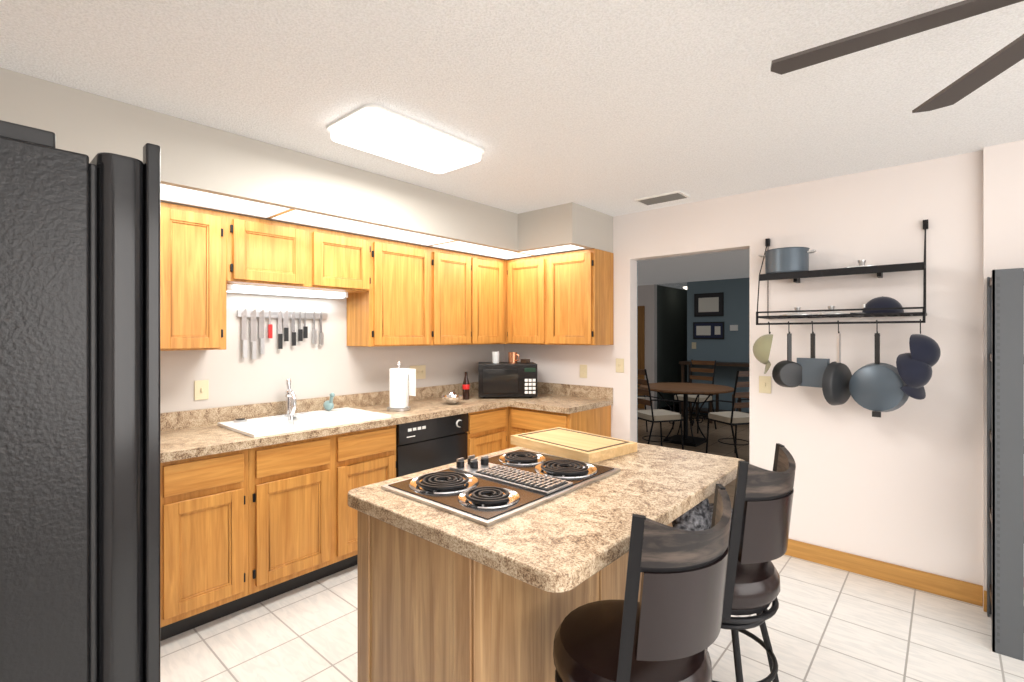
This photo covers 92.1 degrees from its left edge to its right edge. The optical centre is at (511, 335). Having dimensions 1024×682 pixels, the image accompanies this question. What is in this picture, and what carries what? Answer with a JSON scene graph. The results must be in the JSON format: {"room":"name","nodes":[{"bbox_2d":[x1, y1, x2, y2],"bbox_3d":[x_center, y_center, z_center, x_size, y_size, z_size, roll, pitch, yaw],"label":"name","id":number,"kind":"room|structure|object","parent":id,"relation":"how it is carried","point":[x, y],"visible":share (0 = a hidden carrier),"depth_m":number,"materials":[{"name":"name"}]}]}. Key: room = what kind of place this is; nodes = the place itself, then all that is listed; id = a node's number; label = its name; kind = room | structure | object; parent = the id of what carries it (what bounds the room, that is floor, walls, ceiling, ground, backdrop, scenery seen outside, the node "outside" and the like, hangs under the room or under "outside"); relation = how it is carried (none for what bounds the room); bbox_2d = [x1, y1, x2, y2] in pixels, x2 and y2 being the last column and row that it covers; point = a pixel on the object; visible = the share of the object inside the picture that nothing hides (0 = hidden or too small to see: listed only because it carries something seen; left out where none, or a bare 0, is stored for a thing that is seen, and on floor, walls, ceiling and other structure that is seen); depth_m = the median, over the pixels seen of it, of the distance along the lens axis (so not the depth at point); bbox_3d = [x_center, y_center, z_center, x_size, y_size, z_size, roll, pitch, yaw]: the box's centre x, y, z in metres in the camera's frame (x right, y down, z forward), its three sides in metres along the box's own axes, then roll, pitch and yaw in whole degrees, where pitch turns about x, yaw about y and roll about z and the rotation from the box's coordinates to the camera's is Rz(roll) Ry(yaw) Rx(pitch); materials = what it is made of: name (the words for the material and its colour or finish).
{"room":"kitchen","nodes":[
{"label":"kitchen","id":0,"kind":"room"},
{"bbox_2d":[160,200,503,412],"bbox_3d":[-1.554,0.230,3.355,0.120,2.440,4.560,0,0,41],"label":"wall","id":1,"kind":"structure","parent":0,"point":[335,364],"depth_m":3.36,"materials":[{"name":"grey paint"}]},
{"bbox_2d":[160,202,231,350],"bbox_3d":[-1.820,-0.304,2.718,0.317,0.768,0.357,0,0,41],"label":"upper cabinet","id":2,"kind":"object","parent":1,"relation":"attached to","point":[196,243],"depth_m":2.63,"materials":[{"name":"brown wood"}]},
{"bbox_2d":[194,380,208,399],"bbox_3d":[-1.839,0.325,2.926,0.013,0.115,0.075,0,0,41],"label":"light switch","id":3,"kind":"object","parent":1,"relation":"attached to","point":[201,389],"visible":1,"depth_m":2.93,"materials":[{"name":"beige plastic"}]},
{"bbox_2d":[232,214,311,289],"bbox_3d":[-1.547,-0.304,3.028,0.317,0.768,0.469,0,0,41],"label":"upper cabinet","id":4,"kind":"object","parent":1,"relation":"attached to","point":[268,253],"depth_m":2.93,"materials":[{"name":"brown wood"}]},
{"bbox_2d":[226,284,347,298],"bbox_3d":[-1.456,-0.282,3.229,0.135,0.041,0.780,0,0,41],"label":"under-cabinet light","id":5,"kind":"object","parent":4,"relation":"attached to","point":[237,288],"visible":0.83,"depth_m":3.15,"materials":[{"name":"white plastic"}]},
{"bbox_2d":[237,309,327,358],"bbox_3d":[-1.506,-0.010,3.286,0.037,0.320,0.590,0,0,41],"label":"knife strip","id":6,"kind":"object","parent":1,"relation":"attached to","point":[263,314],"visible":0.9,"depth_m":3.24,"materials":[{"name":"silver metal"}]},
{"bbox_2d":[312,228,375,346],"bbox_3d":[-1.242,-0.304,3.375,0.317,0.768,0.454,0,0,41],"label":"upper cabinet","id":7,"kind":"object","parent":1,"relation":"attached to","point":[341,262],"depth_m":3.36,"materials":[{"name":"brown wood"}]},
{"bbox_2d":[376,238,435,346],"bbox_3d":[-0.915,-0.304,3.747,0.317,0.768,0.537,0,0,41],"label":"upper cabinet","id":8,"kind":"object","parent":1,"relation":"attached to","point":[402,294],"depth_m":3.66,"materials":[{"name":"brown wood"}]},
{"bbox_2d":[410,365,425,378],"bbox_3d":[-0.785,0.310,4.124,0.013,0.115,0.165,0,0,41],"label":"light switch","id":9,"kind":"object","parent":1,"relation":"attached to","point":[420,371],"visible":0.67,"depth_m":4.14,"materials":[{"name":"beige plastic"}]},
{"bbox_2d":[436,249,475,344],"bbox_3d":[-0.597,-0.304,4.108,0.317,0.768,0.425,0,0,41],"label":"upper cabinet","id":10,"kind":"object","parent":1,"relation":"attached to","point":[455,271],"depth_m":4.04,"materials":[{"name":"brown wood"}]},
{"bbox_2d":[476,255,503,344],"bbox_3d":[-0.328,-0.304,4.413,0.317,0.768,0.389,0,0,41],"label":"upper cabinet","id":11,"kind":"object","parent":1,"relation":"attached to","point":[489,271],"depth_m":4.34,"materials":[{"name":"brown wood"}]},
{"bbox_2d":[0,0,1023,289],"bbox_3d":[2.040,-1.015,5.441,8.920,0.050,12.440,0,0,41],"label":"ceiling","id":12,"kind":"structure","parent":0,"point":[612,108],"depth_m":1.93,"materials":[{"name":"white paint"}]},
{"bbox_2d":[0,68,534,259],"bbox_3d":[-1.246,-0.838,3.084,0.697,0.302,4.314,0,0,41],"label":"soffit","id":13,"kind":"structure","parent":12,"relation":"attached to","point":[204,166],"depth_m":2.54,"materials":[{"name":"grey paint"}]},
{"bbox_2d":[327,104,483,173],"bbox_3d":[-0.514,-0.962,2.493,0.400,0.054,0.720,0,0,41],"label":"ceiling light","id":14,"kind":"object","parent":12,"relation":"attached to","point":[378,130],"visible":0.96,"depth_m":2.39,"materials":[{"name":"white plastic"}]},
{"bbox_2d":[520,202,612,255],"bbox_3d":[0.454,-0.838,4.064,0.512,0.302,0.597,0,0,41],"label":"soffit","id":15,"kind":"structure","parent":12,"relation":"attached to","point":[569,226],"depth_m":3.86,"materials":[{"name":"grey paint"}]},
{"bbox_2d":[634,190,689,205],"bbox_3d":[1.077,-0.982,3.544,0.340,0.015,0.180,0,0,41],"label":"ceiling vent","id":16,"kind":"object","parent":12,"relation":"in","point":[665,197],"visible":0.96,"depth_m":3.52,"materials":[{"name":"white plastic"}]},
{"bbox_2d":[771,0,1023,112],"bbox_3d":[1.223,-0.809,0.911,1.349,0.359,1.220,0,0,41],"label":"ceiling fan","id":17,"kind":"object","parent":12,"relation":"hanging from","point":[989,68],"visible":1,"depth_m":1.23,"materials":[{"name":"dark brown wood"},{"name":"dark bronze metal"}]},
{"bbox_2d":[160,404,1023,681],"bbox_3d":[2.040,1.475,5.441,8.920,0.050,12.440,0,0,41],"label":"floor","id":18,"kind":"structure","parent":0,"point":[824,623],"depth_m":2.38,"materials":[{"name":"tile"}]},
{"bbox_2d":[0,120,159,681],"bbox_3d":[-1.263,0.552,0.871,0.910,1.795,0.915,0,0,41],"label":"refrigerator","id":19,"kind":"object","parent":18,"relation":"on","point":[79,417],"visible":1,"depth_m":0.81,"materials":[{"name":"black metal"}]},
{"bbox_2d":[160,446,163,640],"bbox_3d":[-1.979,0.985,2.312,0.619,0.930,0.392,0,0,41],"label":"base cabinet","id":20,"kind":"object","parent":18,"relation":"on","point":[161,447],"depth_m":2.28,"materials":[{"name":"brown wood"}]},
{"bbox_2d":[160,418,255,639],"bbox_3d":[-1.718,0.985,2.609,0.619,0.930,0.399,0,0,41],"label":"base cabinet","id":21,"kind":"object","parent":18,"relation":"on","point":[255,508],"depth_m":2.43,"materials":[{"name":"brown wood"}]},
{"bbox_2d":[160,379,612,560],"bbox_3d":[-1.044,0.509,2.907,1.232,0.142,4.314,0,0,41],"label":"countertop","id":22,"kind":"structure","parent":21,"relation":"on","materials":[{"name":"stone"}]},
{"bbox_2d":[217,407,391,471],"bbox_3d":[-1.271,0.624,3.079,0.540,0.207,0.854,0,0,41],"label":"sink","id":23,"kind":"object","parent":22,"relation":"in","point":[307,453],"depth_m":2.94,"materials":[{"name":"white ceramic"}]},
{"bbox_2d":[387,361,415,410],"bbox_3d":[-0.807,0.362,3.550,0.195,0.349,0.170,0,0,41],"label":"paper towel holder","id":24,"kind":"object","parent":22,"relation":"on","point":[402,384],"visible":1,"depth_m":3.51,"materials":[{"name":"white paper"}]},
{"bbox_2d":[442,395,462,403],"bbox_3d":[-0.467,0.506,3.864,0.170,0.060,0.170,0,0,41],"label":"steel bowl","id":25,"kind":"object","parent":22,"relation":"on","point":[451,399],"visible":1,"depth_m":3.81,"materials":[{"name":"silver metal"}]},
{"bbox_2d":[462,372,469,399],"bbox_3d":[-0.385,0.420,4.138,0.062,0.232,0.062,0,0,41],"label":"bottle","id":26,"kind":"object","parent":22,"relation":"on","point":[466,387],"visible":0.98,"depth_m":4.12,"materials":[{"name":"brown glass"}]},
{"bbox_2d":[478,362,536,397],"bbox_3d":[-0.045,0.392,4.362,0.500,0.290,0.380,0,0,-4],"label":"microwave","id":27,"kind":"object","parent":22,"relation":"on","point":[507,379],"visible":1,"depth_m":4.17,"materials":[{"name":"black"}]},
{"bbox_2d":[492,352,499,362],"bbox_3d":[-0.142,0.195,4.324,0.067,0.100,0.067,0,0,29],"label":"cup","id":28,"kind":"object","parent":27,"relation":"on","point":[495,355],"depth_m":4.30,"materials":[{"name":"white ceramic"}]},
{"bbox_2d":[508,352,521,362],"bbox_3d":[0.019,0.198,4.323,0.104,0.095,0.080,0,0,11],"label":"cup","id":29,"kind":"object","parent":27,"relation":"on","point":[512,357],"depth_m":4.29,"materials":[{"name":"orange metal"}]},
{"bbox_2d":[522,359,529,362],"bbox_3d":[0.118,0.228,4.362,0.060,0.035,0.060,0,0,41],"label":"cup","id":30,"kind":"object","parent":27,"relation":"on","point":[523,360],"depth_m":4.34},
{"bbox_2d":[216,410,335,603],"bbox_3d":[-1.432,0.985,2.934,0.619,0.930,0.466,0,0,41],"label":"base cabinet","id":31,"kind":"object","parent":18,"relation":"on","point":[296,453],"depth_m":2.76,"materials":[{"name":"brown wood"}]},
{"bbox_2d":[296,402,399,572],"bbox_3d":[-1.129,0.985,3.278,0.619,0.930,0.451,0,0,41],"label":"base cabinet","id":32,"kind":"object","parent":18,"relation":"on","point":[365,435],"depth_m":3.05,"materials":[{"name":"brown wood"}]},
{"bbox_2d":[396,413,467,477],"bbox_3d":[-0.741,1.016,3.663,0.595,0.867,0.628,0,0,41],"label":"dishwasher","id":33,"kind":"object","parent":18,"relation":"on","point":[422,445],"visible":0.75,"depth_m":3.45,"materials":[{"name":"black metal"}]},
{"bbox_2d":[416,394,612,456],"bbox_3d":[0.022,1.016,4.131,1.219,0.868,1.071,0,0,41],"label":"base cabinet","id":34,"kind":"object","parent":18,"relation":"on","point":[492,421],"depth_m":3.89,"materials":[{"name":"brown wood"}]},
{"bbox_2d":[358,511,672,681],"bbox_3d":[0.109,1.015,2.001,0.570,0.870,1.301,0,0,41],"label":"kitchen island","id":35,"kind":"object","parent":18,"relation":"on","point":[426,613],"depth_m":1.50,"materials":[{"name":"brown wood"}]},
{"bbox_2d":[348,443,743,598],"bbox_3d":[0.217,0.558,1.909,0.920,0.044,1.380,0,0,41],"label":"island countertop","id":36,"kind":"structure","parent":35,"relation":"on","point":[550,524],"depth_m":1.57,"materials":[{"name":"beige stone"}]},
{"bbox_2d":[380,448,620,526],"bbox_3d":[-0.015,0.510,1.834,0.520,0.052,0.750,0,0,41],"label":"cooktop","id":37,"kind":"object","parent":36,"relation":"in","point":[493,491],"depth_m":1.71,"materials":[{"name":"black metal"}]},
{"bbox_2d":[511,427,636,462],"bbox_3d":[0.285,0.513,2.349,0.340,0.044,0.500,0,0,-41],"label":"cutting board","id":38,"kind":"object","parent":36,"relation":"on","point":[575,445],"visible":0.98,"depth_m":2.26,"materials":[{"name":"brown wood"}]},
{"bbox_2d":[553,484,731,681],"bbox_3d":[0.344,0.932,1.359,0.428,1.037,0.476,0,0,-39],"label":"bar stool","id":39,"kind":"object","parent":18,"relation":"on","point":[666,627],"visible":1,"depth_m":1.16,"materials":[{"name":"black leather"}]},
{"bbox_2d":[638,386,647,431],"bbox_3d":[1.692,0.920,7.444,0.440,1.065,0.550,0,0,-44],"label":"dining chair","id":40,"kind":"object","parent":18,"relation":"on","point":[645,409],"visible":0.06,"depth_m":7.39,"materials":[{"name":"black metal"}]},
{"bbox_2d":[638,369,683,449],"bbox_3d":[1.708,0.920,5.946,0.550,1.065,0.440,0,0,-19],"label":"dining chair","id":41,"kind":"object","parent":18,"relation":"on","point":[653,416],"visible":0.83,"depth_m":5.79,"materials":[{"name":"beige"}]},
{"bbox_2d":[639,382,733,446],"bbox_3d":[2.363,1.075,6.715,1.220,0.750,1.220,0,0,41],"label":"dining table","id":42,"kind":"object","parent":18,"relation":"on","point":[687,389],"visible":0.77,"depth_m":6.67,"materials":[{"name":"brown wood"}]},
{"bbox_2d":[672,359,716,433],"bbox_3d":[2.817,0.920,7.614,0.550,1.065,0.440,0,0,-39],"label":"dining chair","id":43,"kind":"object","parent":18,"relation":"on","point":[700,398],"visible":0.56,"depth_m":7.62,"materials":[{"name":"beige"}]},
{"bbox_2d":[689,394,718,423],"bbox_3d":[3.250,1.200,8.359,0.380,0.500,0.340,0,0,41],"label":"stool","id":44,"kind":"object","parent":18,"relation":"on","point":[717,404],"visible":0.29,"depth_m":8.34,"materials":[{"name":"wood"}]},
{"bbox_2d":[679,361,749,414],"bbox_3d":[3.842,0.960,8.396,1.880,0.980,0.417,0,0,41],"label":"console table","id":45,"kind":"object","parent":18,"relation":"on","point":[737,364],"visible":0.23,"depth_m":8.66,"materials":[{"name":"brown wood"}]},
{"bbox_2d":[706,370,749,458],"bbox_3d":[2.619,0.920,5.752,0.440,1.065,0.550,0,0,-17],"label":"dining chair","id":46,"kind":"object","parent":18,"relation":"on","point":[733,417],"visible":0.71,"depth_m":5.58,"materials":[{"name":"beige"}]},
{"bbox_2d":[732,395,749,425],"bbox_3d":[3.775,1.200,7.896,0.380,0.500,0.340,0,0,41],"label":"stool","id":47,"kind":"object","parent":18,"relation":"on","point":[739,409],"visible":0.17,"depth_m":7.90,"materials":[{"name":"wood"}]},
{"bbox_2d":[712,443,795,681],"bbox_3d":[0.789,0.932,1.850,0.428,1.037,0.476,0,0,-45],"label":"bar stool","id":48,"kind":"object","parent":18,"relation":"on","point":[760,522],"visible":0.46,"depth_m":1.66,"materials":[{"name":"black leather"}]},
{"bbox_2d":[672,498,732,543],"bbox_3d":[0.743,0.702,1.849,0.230,0.242,0.379,0,0,41],"label":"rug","id":49,"kind":"object","parent":48,"relation":"on","point":[697,517],"visible":0.29,"depth_m":1.76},
{"bbox_2d":[987,268,1023,660],"bbox_3d":[2.705,0.575,2.100,0.968,1.750,0.426,0,0,41],"label":"refrigerator","id":50,"kind":"object","parent":18,"relation":"on","point":[1005,448],"visible":1,"depth_m":2.23,"materials":[{"name":"grey metal"}]},
{"bbox_2d":[637,249,742,442],"bbox_3d":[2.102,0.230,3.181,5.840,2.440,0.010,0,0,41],"label":"door frame","id":51,"kind":"structure","parent":0,"point":[637,340],"depth_m":4.12,"materials":[{"name":"white paint"}]},
{"bbox_2d":[638,278,749,414],"bbox_3d":[4.461,0.230,8.192,8.920,2.540,0.150,0,0,41],"label":"wall","id":52,"kind":"structure","parent":0,"point":[666,318],"depth_m":9.08,"materials":[{"name":"blue paint"}]},
{"bbox_2d":[693,322,723,338],"bbox_3d":[3.548,-0.085,8.917,0.550,0.310,0.022,0,0,41],"label":"picture frame","id":53,"kind":"object","parent":52,"relation":"attached to","point":[708,330],"visible":0.98,"depth_m":8.90,"materials":[{"name":"black"}]},
{"bbox_2d":[694,292,723,316],"bbox_3d":[3.552,-0.550,8.914,0.520,0.420,0.022,0,0,41],"label":"picture frame","id":54,"kind":"object","parent":52,"relation":"attached to","point":[708,304],"visible":0.95,"depth_m":8.90,"materials":[{"name":"black wood"}]},
{"bbox_2d":[730,325,737,330],"bbox_3d":[3.880,-0.130,8.628,0.130,0.100,0.017,0,0,41],"label":"thermostat","id":55,"kind":"object","parent":52,"relation":"attached to","point":[733,327],"visible":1,"depth_m":8.62,"materials":[{"name":"white plastic"}]},
{"bbox_2d":[504,140,1023,610],"bbox_3d":[2.085,0.230,3.070,5.720,2.440,0.180,0,0,41],"label":"wall","id":56,"kind":"structure","parent":0,"point":[905,485],"depth_m":2.97,"materials":[{"name":"white paint"}]},
{"bbox_2d":[504,255,543,344],"bbox_3d":[0.228,-0.304,4.451,0.431,0.768,0.320,0,0,41],"label":"upper cabinet","id":57,"kind":"object","parent":56,"relation":"attached to","point":[523,277],"depth_m":4.35,"materials":[{"name":"brown wood"}]},
{"bbox_2d":[544,248,611,344],"bbox_3d":[0.558,-0.304,4.160,0.450,0.768,0.320,0,0,41],"label":"upper cabinet","id":58,"kind":"object","parent":56,"relation":"attached to","point":[577,284],"depth_m":4.02,"materials":[{"name":"brown wood"}]},
{"bbox_2d":[580,365,586,377],"bbox_3d":[0.622,0.315,4.308,0.075,0.115,0.008,0,0,41],"label":"outlet","id":59,"kind":"object","parent":56,"relation":"attached to","point":[583,371],"visible":1,"depth_m":4.30,"materials":[{"name":"beige plastic"}]},
{"bbox_2d":[616,358,623,372],"bbox_3d":[0.888,0.250,4.071,0.075,0.115,0.013,0,0,41],"label":"light switch","id":60,"kind":"object","parent":56,"relation":"attached to","point":[620,365],"visible":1,"depth_m":4.07,"materials":[{"name":"beige plastic"}]},
{"bbox_2d":[759,376,770,393],"bbox_3d":[1.713,0.335,3.344,0.075,0.115,0.013,0,0,41],"label":"light switch","id":61,"kind":"object","parent":56,"relation":"attached to","point":[764,384],"visible":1,"depth_m":3.34,"materials":[{"name":"beige plastic"}]},
{"bbox_2d":[753,219,940,416],"bbox_3d":[1.931,-0.101,2.914,0.906,1.099,0.400,0,0,41],"label":"shelf","id":62,"kind":"object","parent":56,"relation":"attached to","point":[877,387],"visible":1,"depth_m":2.81,"materials":[{"name":"black metal"}]},
{"bbox_2d":[784,539,986,611],"bbox_3d":[2.467,1.395,2.642,4.340,0.110,0.071,0,0,41],"label":"baseboard","id":63,"kind":"structure","parent":56,"relation":"attached to","point":[959,590],"depth_m":2.89,"materials":[{"name":"brown wood"}]}
]}

